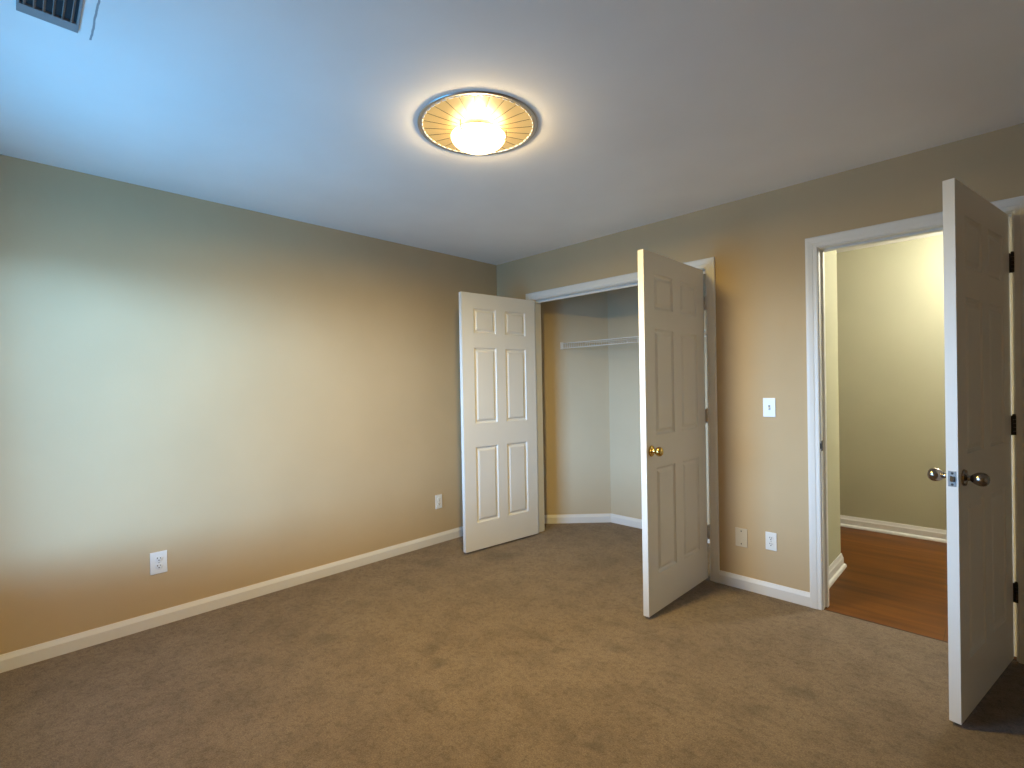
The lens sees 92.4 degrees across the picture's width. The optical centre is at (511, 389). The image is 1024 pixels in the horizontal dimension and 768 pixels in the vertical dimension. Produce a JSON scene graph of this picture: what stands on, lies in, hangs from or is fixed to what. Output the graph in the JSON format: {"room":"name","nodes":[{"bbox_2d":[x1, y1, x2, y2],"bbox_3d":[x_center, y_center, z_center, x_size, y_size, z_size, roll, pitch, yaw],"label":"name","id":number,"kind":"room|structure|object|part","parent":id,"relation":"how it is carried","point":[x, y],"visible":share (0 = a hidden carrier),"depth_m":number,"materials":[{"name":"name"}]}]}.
{"room":"empty bedroom","nodes":[
{"label":"empty bedroom","id":0,"kind":"room"},
{"bbox_2d":[0,154,496,654],"bbox_3d":[-1.125,0.088,3.725,0.120,2.472,4.520,-1,0,45],"label":"wall","id":1,"kind":"structure","parent":0,"point":[247,397],"depth_m":2.90,"materials":[{"name":"beige paint"}]},
{"bbox_2d":[150,550,167,574],"bbox_3d":[-1.982,0.973,2.757,0.009,0.122,0.079,-1,0,45],"label":"wall outlet","id":2,"kind":"object","parent":1,"relation":"attached to","point":[158,560],"visible":1,"depth_m":2.75,"materials":[{"name":"white plastic"}]},
{"bbox_2d":[155,556,162,561],"bbox_3d":[-1.980,0.953,2.755,0.004,0.030,0.037,-1,0,45],"label":"receptacle","id":3,"kind":"object","parent":2,"relation":"attached to","point":[157,558],"depth_m":2.75,"materials":[{"name":"grey plastic"}]},
{"bbox_2d":[155,563,162,568],"bbox_3d":[-1.980,0.994,2.755,0.004,0.030,0.037,-1,0,45],"label":"receptacle","id":4,"kind":"object","parent":2,"relation":"attached to","point":[157,565],"depth_m":2.75,"materials":[{"name":"grey plastic"}]},
{"bbox_2d":[0,526,462,672],"bbox_3d":[-1.330,1.270,3.408,0.014,0.081,3.500,-1,0,45],"label":"baseboard","id":5,"kind":"structure","parent":1,"relation":"attached to","point":[12,660],"depth_m":2.88,"materials":[{"name":"white wood"}]},
{"bbox_2d":[435,494,441,508],"bbox_3d":[-0.615,0.948,4.139,0.009,0.116,0.066,-1,0,45],"label":"wall outlet","id":6,"kind":"object","parent":1,"relation":"attached to","point":[438,497],"visible":1,"depth_m":4.13,"materials":[{"name":"white plastic"}]},
{"bbox_2d":[0,0,1023,264],"bbox_3d":[1.172,-1.240,2.281,5.440,0.120,5.740,-1,0,45],"label":"ceiling","id":7,"kind":"structure","parent":0,"point":[646,112],"depth_m":1.95,"materials":[{"name":"paint"}]},
{"bbox_2d":[16,0,83,32],"bbox_3d":[-1.300,-1.125,1.384,0.334,0.010,0.138,-1,0,45],"label":"ceiling vent","id":8,"kind":"object","parent":7,"relation":"in","point":[66,14],"visible":1,"depth_m":1.46,"materials":[{"name":"white metal"}]},
{"bbox_2d":[417,91,537,154],"bbox_3d":[-0.148,-1.106,2.162,0.525,0.104,0.525,-1,0,45],"label":"ceiling lamp","id":9,"kind":"object","parent":7,"relation":"attached to","point":[476,123],"visible":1,"depth_m":2.08,"materials":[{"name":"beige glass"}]},
{"bbox_3d":[-0.148,-1.082,2.162,0.240,0.056,0.240,-1,0,45],"label":"lamp shade","id":10,"kind":"part","parent":9,"relation":"part of","materials":[{"name":"white glass"}]},
{"bbox_2d":[0,522,1023,767],"bbox_3d":[1.218,1.331,2.296,5.400,0.120,5.700,-1,0,45],"label":"floor","id":11,"kind":"structure","parent":0,"point":[540,650],"depth_m":2.21,"materials":[{"name":"brown carpet"}]},
{"bbox_2d":[541,291,610,514],"bbox_3d":[0.473,0.054,4.731,0.737,2.472,0.728,-1,0,45],"label":"wall","id":12,"kind":"structure","parent":0,"point":[575,381],"depth_m":4.65,"materials":[{"name":"paint"}]},
{"bbox_2d":[544,513,846,587],"bbox_3d":[1.206,1.217,4.048,2.469,0.096,0.768,-1,0,45],"label":"baseboard","id":13,"kind":"structure","parent":12,"relation":"attached to","point":[566,518],"depth_m":4.64,"materials":[{"name":"white wood"}]},
{"bbox_2d":[607,274,708,524],"bbox_3d":[1.570,0.038,4.088,1.728,2.472,0.100,-1,0,45],"label":"wall","id":14,"kind":"structure","parent":0,"point":[623,313],"depth_m":4.53,"materials":[{"name":"paint"}]},
{"bbox_2d":[560,330,706,349],"bbox_3d":[1.296,-0.282,4.044,2.042,0.342,0.338,-1,0,45],"label":"wire shelf","id":15,"kind":"object","parent":14,"relation":"attached to","point":[634,337],"visible":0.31,"depth_m":4.42,"materials":[{"name":"white metal"}]},
{"bbox_3d":[1.191,-0.393,3.929,2.027,0.006,0.007,-1,0,45],"label":"lip rail","id":16,"kind":"part","parent":15,"relation":"part of","materials":[{"name":"white plastic"}]},
{"bbox_3d":[1.194,-0.439,3.930,2.023,0.006,0.007,-1,0,45],"label":"rail","id":17,"kind":"part","parent":15,"relation":"part of","materials":[{"name":"white plastic"}]},
{"bbox_3d":[1.358,-0.442,3.987,1.872,0.006,0.007,-1,0,45],"label":"rail","id":18,"kind":"part","parent":15,"relation":"part of","materials":[{"name":"white plastic"}]},
{"bbox_2d":[496,123,1023,591],"bbox_3d":[1.805,0.041,2.820,5.320,2.472,0.115,-1,0,45],"label":"wall","id":19,"kind":"structure","parent":0,"point":[756,243],"depth_m":2.98,"materials":[{"name":"beige paint"}]},
{"bbox_2d":[459,291,538,552],"bbox_3d":[-0.080,0.252,4.086,0.807,2.032,0.052,-1,0,-39],"label":"door","id":20,"kind":"structure","parent":19,"relation":"in","point":[497,333],"depth_m":4.03,"materials":[{"name":"white paint"}]},
{"bbox_2d":[526,257,719,582],"bbox_3d":[0.779,0.209,3.827,1.675,2.122,0.132,-1,0,45],"label":"door frame","id":21,"kind":"structure","parent":19,"relation":"attached to","point":[707,265],"depth_m":3.24,"materials":[{"name":"white wood"}]},
{"bbox_2d":[638,249,709,616],"bbox_3d":[1.038,0.239,2.981,0.807,2.032,0.104,-1,0,-45],"label":"door","id":22,"kind":"structure","parent":19,"relation":"in","point":[671,298],"depth_m":2.92,"materials":[{"name":"white paint"},{"name":"polished brass"}]},
{"bbox_3d":[0.787,0.346,2.736,0.063,0.063,0.026,-1,0,-45],"label":"knob","id":23,"kind":"part","parent":22,"relation":"part of","materials":[{"name":"gold metal"}]},
{"bbox_2d":[735,527,747,547],"bbox_3d":[1.451,0.938,3.106,0.072,0.116,0.007,-1,0,45],"label":"blank plate","id":24,"kind":"object","parent":19,"relation":"attached to","point":[740,533],"visible":1,"depth_m":3.10,"materials":[{"name":"beige plastic"}]},
{"bbox_2d":[719,570,809,606],"bbox_3d":[1.539,1.221,3.021,0.521,0.081,0.014,-1,0,45],"label":"baseboard","id":25,"kind":"structure","parent":19,"relation":"attached to","point":[773,590],"depth_m":3.00,"materials":[{"name":"white wood"}]},
{"bbox_2d":[763,398,775,416],"bbox_3d":[1.557,0.112,2.975,0.071,0.115,0.017,-1,0,45],"label":"light switch","id":26,"kind":"object","parent":19,"relation":"attached to","point":[769,404],"visible":1,"depth_m":2.97,"materials":[{"name":"white plastic"}]},
{"bbox_2d":[765,531,776,550],"bbox_3d":[1.573,0.924,2.983,0.063,0.108,0.009,-1,0,45],"label":"wall outlet","id":27,"kind":"object","parent":19,"relation":"attached to","point":[771,538],"visible":1,"depth_m":2.98,"materials":[{"name":"white plastic"}]},
{"bbox_2d":[805,196,1023,663],"bbox_3d":[2.069,0.195,2.563,0.896,2.126,0.150,-1,0,45],"label":"door frame","id":28,"kind":"structure","parent":19,"relation":"attached to","point":[815,247],"depth_m":2.66,"materials":[{"name":"white wood"}]},
{"bbox_2d":[927,178,1017,724],"bbox_3d":[1.976,0.228,2.061,0.818,2.032,0.182,-1,0,-34],"label":"door","id":29,"kind":"structure","parent":19,"relation":"in","point":[978,262],"depth_m":1.96,"materials":[{"name":"white paint"}]},
{"bbox_3d":[1.647,0.336,1.837,0.004,0.058,0.024,-1,0,-34],"label":"latch plate","id":30,"kind":"part","parent":29,"relation":"part of","materials":[{"name":"silver metal"}]},
{"bbox_3d":[1.713,0.335,1.849,0.063,0.063,0.021,-1,0,-34],"label":"knob","id":31,"kind":"part","parent":29,"relation":"part of","materials":[{"name":"silver metal"}]},
{"bbox_2d":[824,250,840,565],"bbox_3d":[1.999,0.035,3.222,0.100,2.472,0.728,-1,0,45],"label":"wall","id":32,"kind":"structure","parent":0,"point":[830,257],"depth_m":3.32,"materials":[{"name":"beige paint"}]},
{"bbox_2d":[837,235,946,529],"bbox_3d":[3.206,0.008,4.251,3.700,2.472,0.120,-1,0,45],"label":"wall","id":33,"kind":"structure","parent":0,"point":[890,297],"depth_m":4.15,"materials":[{"name":"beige paint"}]},
{"bbox_2d":[840,515,946,542],"bbox_3d":[3.174,1.181,4.204,3.500,0.096,0.030,-1,0,45],"label":"baseboard","id":34,"kind":"structure","parent":33,"relation":"attached to","point":[938,535],"depth_m":4.14,"materials":[{"name":"white wood"}]}
]}

